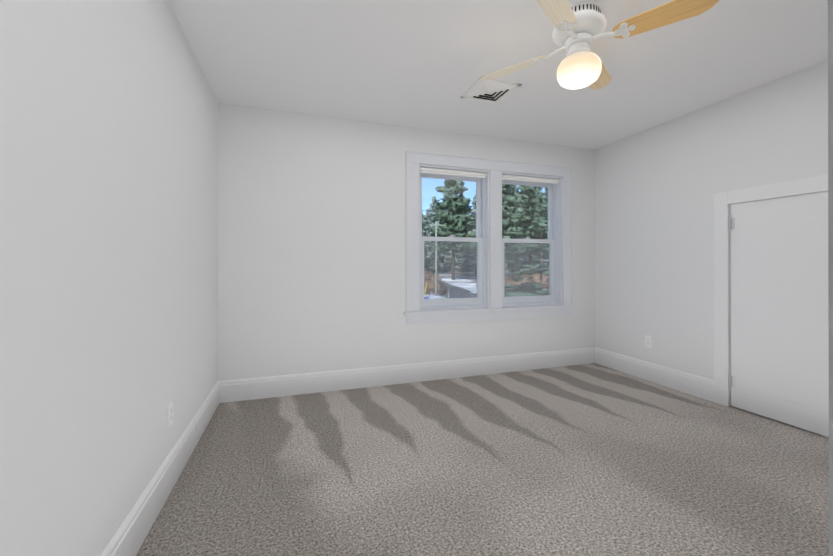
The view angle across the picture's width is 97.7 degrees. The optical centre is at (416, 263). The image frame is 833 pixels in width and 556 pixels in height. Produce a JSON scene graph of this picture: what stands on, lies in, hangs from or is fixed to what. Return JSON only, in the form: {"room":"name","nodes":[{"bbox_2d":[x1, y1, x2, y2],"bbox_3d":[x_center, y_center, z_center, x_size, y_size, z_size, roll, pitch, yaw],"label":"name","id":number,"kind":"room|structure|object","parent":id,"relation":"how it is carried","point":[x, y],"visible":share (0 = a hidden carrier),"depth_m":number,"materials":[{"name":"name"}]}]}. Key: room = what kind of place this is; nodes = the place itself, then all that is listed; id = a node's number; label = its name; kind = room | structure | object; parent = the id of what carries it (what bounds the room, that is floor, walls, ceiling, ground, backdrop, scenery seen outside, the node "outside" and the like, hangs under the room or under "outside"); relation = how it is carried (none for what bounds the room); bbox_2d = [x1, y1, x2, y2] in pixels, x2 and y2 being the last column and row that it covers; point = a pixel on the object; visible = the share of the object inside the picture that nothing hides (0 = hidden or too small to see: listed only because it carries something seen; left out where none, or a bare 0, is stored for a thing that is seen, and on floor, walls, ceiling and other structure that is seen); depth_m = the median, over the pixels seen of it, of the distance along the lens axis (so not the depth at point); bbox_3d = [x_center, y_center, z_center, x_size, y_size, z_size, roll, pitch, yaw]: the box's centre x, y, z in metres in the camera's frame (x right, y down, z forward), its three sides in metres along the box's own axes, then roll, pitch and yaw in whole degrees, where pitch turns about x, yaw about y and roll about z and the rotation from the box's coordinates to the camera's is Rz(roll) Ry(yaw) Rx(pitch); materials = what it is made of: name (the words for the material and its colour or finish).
{"room":"empty bedroom","nodes":[
{"label":"empty bedroom","id":0,"kind":"room"},
{"bbox_2d":[0,0,217,555],"bbox_3d":[-1.105,-0.091,1.129,0.180,2.440,4.167,0,0,-18],"label":"wall","id":1,"kind":"structure","parent":0,"point":[108,231],"depth_m":1.17,"materials":[{"name":"white paint"}]},
{"bbox_2d":[101,381,220,555],"bbox_3d":[-1.007,1.041,1.144,0.017,0.176,3.780,0,0,-18],"label":"baseboard","id":2,"kind":"structure","parent":1,"relation":"attached to","point":[129,536],"depth_m":1.65,"materials":[{"name":"white wood"}]},
{"bbox_2d":[168,400,172,427],"bbox_3d":[-1.241,0.761,1.838,0.007,0.115,0.070,0,0,-18],"label":"electrical outlet","id":3,"kind":"object","parent":1,"relation":"attached to","point":[170,413],"visible":1,"depth_m":1.83,"materials":[{"name":"white plastic"}]},
{"bbox_2d":[218,103,594,380],"bbox_3d":[0.185,-0.085,3.655,4.215,2.440,0.180,0,0,-18],"label":"wall","id":4,"kind":"structure","parent":0,"point":[311,243],"depth_m":3.26,"materials":[{"name":"white paint"}]},
{"bbox_2d":[221,347,592,402],"bbox_3d":[0.216,1.046,3.559,3.855,0.176,0.017,0,0,-18],"label":"baseboard","id":5,"kind":"structure","parent":4,"relation":"attached to","point":[234,390],"depth_m":3.40,"materials":[{"name":"white wood"}]},
{"bbox_2d":[403,151,574,324],"bbox_3d":[0.787,-0.240,3.825,1.962,1.646,0.235,0,0,-18],"label":"double-hung window","id":6,"kind":"structure","parent":4,"relation":"in","point":[478,300],"depth_m":3.77,"materials":[{"name":"white wood"}]},
{"bbox_2d":[136,363,828,555],"bbox_3d":[0.811,1.190,1.759,4.215,0.120,4.167,0,0,-18],"label":"floor","id":7,"kind":"structure","parent":0,"point":[592,459],"depth_m":1.94,"materials":[{"name":"carpet"}]},
{"bbox_2d":[168,0,827,149],"bbox_3d":[0.811,-1.370,1.765,4.215,0.120,4.167,0,0,-18],"label":"ceiling","id":8,"kind":"structure","parent":0,"point":[426,64],"depth_m":2.34,"materials":[{"name":"white paint"}]},
{"bbox_2d":[461,77,521,103],"bbox_3d":[0.559,-1.292,2.757,0.330,0.030,0.330,0,0,-18],"label":"ceiling vent","id":9,"kind":"object","parent":8,"relation":"in","point":[496,91],"visible":1,"depth_m":2.72,"materials":[{"name":"white metal"}]},
{"bbox_2d":[480,0,718,89],"bbox_3d":[0.856,-1.126,1.922,0.842,0.366,0.842,0,0,-6],"label":"ceiling fan","id":10,"kind":"object","parent":8,"relation":"hanging from","point":[579,28],"visible":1,"depth_m":1.82,"materials":[{"name":"beige wood"}]},
{"bbox_2d":[595,60,827,406],"bbox_3d":[2.726,-0.088,2.395,0.180,2.440,3.807,0,0,-18],"label":"wall","id":11,"kind":"structure","parent":0,"point":[658,187],"depth_m":3.22,"materials":[{"name":"white paint"}]},
{"bbox_2d":[645,335,651,347],"bbox_3d":[2.250,0.760,3.535,0.007,0.115,0.070,0,0,-18],"label":"electrical outlet","id":12,"kind":"object","parent":11,"relation":"attached to","point":[648,341],"visible":1,"depth_m":3.53,"materials":[{"name":"white plastic"}]},
{"bbox_2d":[593,347,713,401],"bbox_3d":[2.239,1.046,3.554,0.017,0.176,1.240,0,0,-18],"label":"baseboard","id":13,"kind":"structure","parent":11,"relation":"attached to","point":[698,386],"depth_m":3.42,"materials":[{"name":"white wood"}]},
{"bbox_2d":[714,175,827,406],"bbox_3d":[2.662,0.282,2.538,0.189,1.700,0.960,0,0,-18],"label":"door frame","id":14,"kind":"structure","parent":11,"relation":"attached to","point":[722,202],"depth_m":2.88,"materials":[{"name":"white wood"}]},
{"bbox_2d":[729,191,828,436],"bbox_3d":[2.581,0.328,2.512,0.101,1.584,0.754,0,0,-18],"label":"door","id":15,"kind":"structure","parent":11,"relation":"in","point":[779,310],"depth_m":2.57,"materials":[{"name":"white wood"}]},
{"bbox_2d":[828,0,832,555],"bbox_3d":[1.908,-0.092,0.535,2.542,2.440,0.788,0,0,-18],"label":"wall","id":16,"kind":"structure","parent":0,"point":[830,152],"depth_m":0.51,"materials":[{"name":"white paint"}]},
{"label":"outside","id":17,"kind":"structure","parent":0,"visible":0},
{"bbox_2d":[422,179,548,298],"bbox_3d":[44.936,-15.512,152.858,199.726,42.249,253.345,0,0,-18],"label":"trees","id":18,"kind":"object","parent":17,"point":[507,190],"depth_m":88.34,"materials":[{"name":"green plant"}]},
{"bbox_2d":[424,270,548,298],"bbox_3d":[4.111,4.709,224.564,450.000,0.822,415.863,0,0,-18],"label":"ground","id":19,"kind":"structure","parent":17,"point":[458,286],"depth_m":67.16,"materials":[{"name":"white snow"}]}
]}

